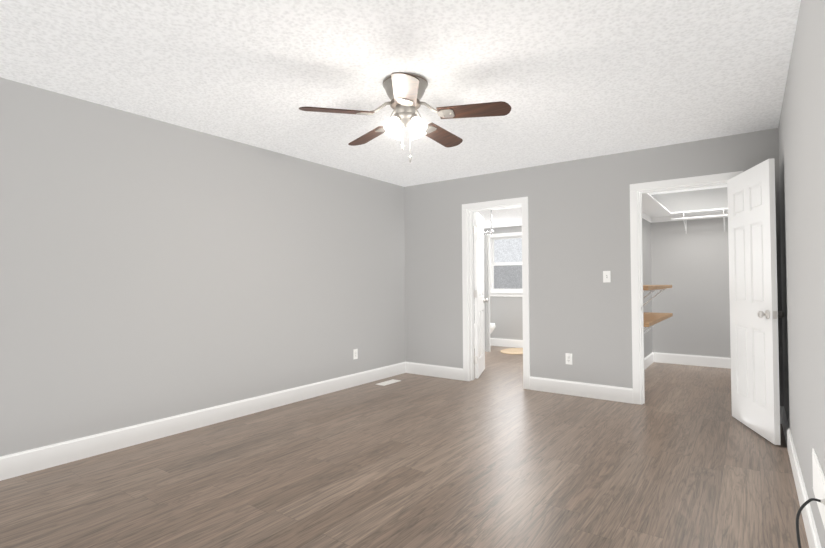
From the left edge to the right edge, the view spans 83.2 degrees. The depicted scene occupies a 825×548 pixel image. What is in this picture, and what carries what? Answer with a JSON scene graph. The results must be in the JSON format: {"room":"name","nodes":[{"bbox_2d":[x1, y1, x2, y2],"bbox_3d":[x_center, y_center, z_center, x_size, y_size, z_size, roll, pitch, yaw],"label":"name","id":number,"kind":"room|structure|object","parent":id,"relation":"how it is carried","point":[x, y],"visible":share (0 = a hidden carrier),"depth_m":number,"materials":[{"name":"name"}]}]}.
{"room":"empty bedroom","nodes":[
{"label":"empty bedroom","id":0,"kind":"room"},
{"bbox_2d":[0,77,404,456],"bbox_3d":[-1.722,-0.011,3.978,0.120,2.535,5.350,-1,-1,36],"label":"wall","id":1,"kind":"structure","parent":0,"point":[151,269],"depth_m":3.61,"materials":[{"name":"grey paint"}]},
{"bbox_2d":[0,362,403,480],"bbox_3d":[-1.624,1.186,3.963,0.016,0.140,5.230,-1,-1,36],"label":"baseboard","id":2,"kind":"structure","parent":1,"relation":"attached to","point":[30,461],"depth_m":3.57,"materials":[{"name":"white wood"}]},
{"bbox_2d":[353,349,357,359],"bbox_3d":[-0.650,0.916,5.318,0.007,0.115,0.070,-1,-1,36],"label":"outlet","id":3,"kind":"object","parent":1,"relation":"attached to","point":[355,353],"visible":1,"depth_m":5.31,"materials":[{"name":"white plastic"}]},
{"bbox_2d":[0,0,800,186],"bbox_3d":[-0.113,-1.260,2.827,4.115,0.100,5.351,-1,-1,36],"label":"ceiling","id":4,"kind":"structure","parent":0,"point":[568,80],"depth_m":2.75,"materials":[{"name":"white paint"}]},
{"bbox_2d":[299,72,510,162],"bbox_3d":[-0.014,-0.945,2.971,1.250,0.527,1.202,-1,-1,36],"label":"ceiling fan","id":5,"kind":"object","parent":4,"relation":"hanging from","point":[405,92],"visible":1,"depth_m":2.85,"materials":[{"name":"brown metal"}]},
{"bbox_2d":[0,346,808,547],"bbox_3d":[0.522,1.298,4.244,4.835,0.100,8.450,-1,-1,36],"label":"floor","id":6,"kind":"structure","parent":0,"point":[495,454],"depth_m":2.79,"materials":[{"name":"brown wood"}]},
{"bbox_2d":[376,379,400,385],"bbox_3d":[-0.282,1.274,5.465,0.129,0.007,0.324,-1,-1,36],"label":"floor vent","id":7,"kind":"object","parent":6,"relation":"in","point":[388,382],"visible":1,"depth_m":5.45,"materials":[{"name":"white metal"}]},
{"bbox_2d":[474,322,495,348],"bbox_3d":[1.145,0.936,8.352,0.734,0.775,0.470,-1,-1,36],"label":"toilet","id":8,"kind":"object","parent":6,"relation":"on","point":[492,326],"visible":0.08,"depth_m":8.16,"materials":[{"name":"white ceramic"}]},
{"bbox_2d":[500,348,522,353],"bbox_3d":[1.784,1.304,7.882,0.550,0.014,0.750,-1,-1,36],"label":"bath rug","id":9,"kind":"object","parent":6,"relation":"on","point":[513,351],"visible":0.67,"depth_m":7.78,"materials":[{"name":"beige fabric"}]},
{"bbox_2d":[473,207,521,228],"bbox_3d":[1.337,-0.933,7.065,2.910,0.100,2.981,-1,-1,36],"label":"ceiling","id":10,"kind":"structure","parent":0,"point":[509,217],"depth_m":7.25,"materials":[{"name":"white paint"}]},
{"bbox_2d":[484,210,493,351],"bbox_3d":[0.486,0.098,6.816,1.548,1.960,0.064,-1,-1,36],"label":"rail","id":11,"kind":"object","parent":10,"relation":"hanging from","point":[487,286],"visible":0.33,"depth_m":6.40,"materials":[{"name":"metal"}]},
{"bbox_2d":[473,226,522,339],"bbox_3d":[2.185,0.174,8.201,2.910,2.280,0.120,-1,-1,36],"label":"wall","id":12,"kind":"structure","parent":0,"point":[506,315],"depth_m":8.46,"materials":[{"name":"grey paint"}]},
{"bbox_2d":[487,232,521,296],"bbox_3d":[1.838,-0.169,8.431,1.060,1.160,0.165,-1,-1,36],"label":"window","id":13,"kind":"structure","parent":12,"relation":"in","point":[505,264],"depth_m":8.53,"materials":[{"name":"white glass"}]},
{"bbox_2d":[490,338,522,347],"bbox_3d":[2.151,1.243,8.126,2.610,0.140,0.016,-1,-1,36],"label":"baseboard","id":14,"kind":"structure","parent":12,"relation":"attached to","point":[506,342],"depth_m":8.43,"materials":[{"name":"white wood"}]},
{"bbox_2d":[404,128,783,405],"bbox_3d":[1.162,-0.004,5.263,4.715,2.535,0.120,-1,-1,36],"label":"wall","id":15,"kind":"structure","parent":0,"point":[580,311],"depth_m":4.86,"materials":[{"name":"grey paint"}]},
{"bbox_2d":[404,362,462,379],"bbox_3d":[0.267,1.210,5.811,0.844,0.140,0.016,-1,-1,36],"label":"baseboard","id":16,"kind":"structure","parent":15,"relation":"attached to","point":[409,367],"depth_m":5.80,"materials":[{"name":"white wood"}]},
{"bbox_2d":[473,212,487,377],"bbox_3d":[0.860,0.252,5.961,0.155,2.030,0.686,-1,-1,16],"label":"door","id":17,"kind":"structure","parent":15,"relation":"in","point":[479,299],"depth_m":5.81,"materials":[{"name":"white painted wood"},{"name":"satin nickel"}]},
{"bbox_2d":[462,197,529,389],"bbox_3d":[0.980,0.212,5.392,0.832,2.111,0.156,-1,-1,36],"label":"trim","id":18,"kind":"structure","parent":15,"relation":"attached to","point":[468,210],"depth_m":5.53,"materials":[{"name":"white wood"}]},
{"bbox_2d":[565,353,571,364],"bbox_3d":[1.626,0.883,4.834,0.070,0.115,0.007,-1,-1,36],"label":"outlet","id":19,"kind":"object","parent":15,"relation":"attached to","point":[569,358],"visible":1,"depth_m":4.83,"materials":[{"name":"white plastic"}]},
{"bbox_2d":[530,377,632,403],"bbox_3d":[1.700,1.181,4.770,1.033,0.140,0.016,-1,-1,36],"label":"baseboard","id":20,"kind":"structure","parent":15,"relation":"attached to","point":[612,393],"depth_m":4.73,"materials":[{"name":"white wood"}]},
{"bbox_2d":[603,271,610,282],"bbox_3d":[1.929,0.027,4.620,0.070,0.115,0.018,-1,-1,36],"label":"light switch","id":21,"kind":"object","parent":15,"relation":"attached to","point":[606,276],"visible":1,"depth_m":4.62,"materials":[{"name":"white plastic"}]},
{"bbox_2d":[630,171,742,403],"bbox_3d":[2.514,0.181,4.277,0.897,2.111,0.156,-1,-1,36],"label":"door frame","id":22,"kind":"structure","parent":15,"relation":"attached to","point":[637,190],"depth_m":4.45,"materials":[{"name":"white wood"}]},
{"bbox_2d":[727,158,783,444],"bbox_3d":[2.660,0.197,3.654,0.155,2.030,0.752,-1,-1,14],"label":"closet door","id":23,"kind":"structure","parent":22,"relation":"attached to","point":[755,313],"depth_m":3.56,"materials":[{"name":"white wood"}]},
{"bbox_2d":[642,218,652,357],"bbox_3d":[2.729,-0.002,5.849,0.120,2.535,2.670,-1,-1,36],"label":"wall","id":24,"kind":"structure","parent":0,"point":[646,249],"depth_m":6.51,"materials":[{"name":"grey paint"}]},
{"bbox_2d":[644,352,653,369],"bbox_3d":[2.756,1.194,5.737,0.016,0.140,2.550,-1,-1,36],"label":"baseboard","id":25,"kind":"structure","parent":24,"relation":"attached to","point":[648,360],"depth_m":6.45,"materials":[{"name":"white wood"}]},
{"bbox_2d":[643,285,671,305],"bbox_3d":[2.666,0.281,5.346,0.360,0.300,1.730,-1,-1,36],"label":"closet shelf","id":26,"kind":"object","parent":24,"relation":"attached to","point":[651,288],"visible":0.31,"depth_m":5.28,"materials":[{"name":"brown wood"}]},
{"bbox_2d":[642,193,672,222],"bbox_3d":[2.865,-0.803,5.700,0.300,0.105,2.530,-1,-1,36],"label":"closet shelf","id":27,"kind":"object","parent":24,"relation":"attached to","point":[654,210],"depth_m":6.18,"materials":[{"name":"white wood"}]},
{"bbox_2d":[643,312,672,332],"bbox_3d":[2.668,0.641,5.339,0.360,0.300,1.730,-1,-1,36],"label":"closet shelf","id":28,"kind":"object","parent":24,"relation":"attached to","point":[652,318],"visible":0.46,"depth_m":5.37,"materials":[{"name":"brown wood"}]},
{"bbox_2d":[649,185,726,194],"bbox_3d":[3.325,-1.231,5.433,1.615,0.100,2.671,-1,-1,36],"label":"ceiling","id":29,"kind":"structure","parent":0,"point":[692,189],"depth_m":6.42,"materials":[{"name":"white paint"}]},
{"bbox_2d":[651,187,730,357],"bbox_3d":[4.083,0.001,6.441,1.375,2.535,0.120,-1,-1,36],"label":"wall","id":30,"kind":"structure","parent":0,"point":[691,266],"depth_m":6.49,"materials":[{"name":"grey paint"}]},
{"bbox_2d":[654,352,730,368],"bbox_3d":[4.052,1.198,6.362,1.320,0.140,0.016,-1,-1,36],"label":"baseboard","id":31,"kind":"structure","parent":30,"relation":"attached to","point":[695,360],"depth_m":6.46,"materials":[{"name":"white wood"}]},
{"bbox_2d":[672,208,727,233],"bbox_3d":[4.088,-0.715,6.188,1.045,0.278,0.300,-1,-1,36],"label":"closet shelf","id":32,"kind":"object","parent":30,"relation":"attached to","point":[720,212],"depth_m":6.31,"materials":[{"name":"white"}]},
{"bbox_2d":[778,0,824,547],"bbox_3d":[2.322,-0.059,2.764,0.140,2.535,8.140,-1,-1,36],"label":"wall","id":33,"kind":"structure","parent":0,"point":[801,138],"depth_m":2.10,"materials":[{"name":"grey paint"}]},
{"bbox_2d":[780,406,820,547],"bbox_3d":[1.497,1.124,1.695,0.016,0.140,5.230,-1,-1,36],"label":"baseboard","id":34,"kind":"structure","parent":33,"relation":"attached to","point":[808,519],"depth_m":2.42,"materials":[{"name":"white wood"}]},
{"bbox_2d":[796,498,820,547],"bbox_3d":[1.284,0.989,1.497,0.087,0.407,0.690,-1,-1,36],"label":"cord","id":35,"kind":"object","parent":33,"relation":"attached to","point":[804,504],"visible":1,"depth_m":1.63,"materials":[{"name":"black plastic"}]}
]}

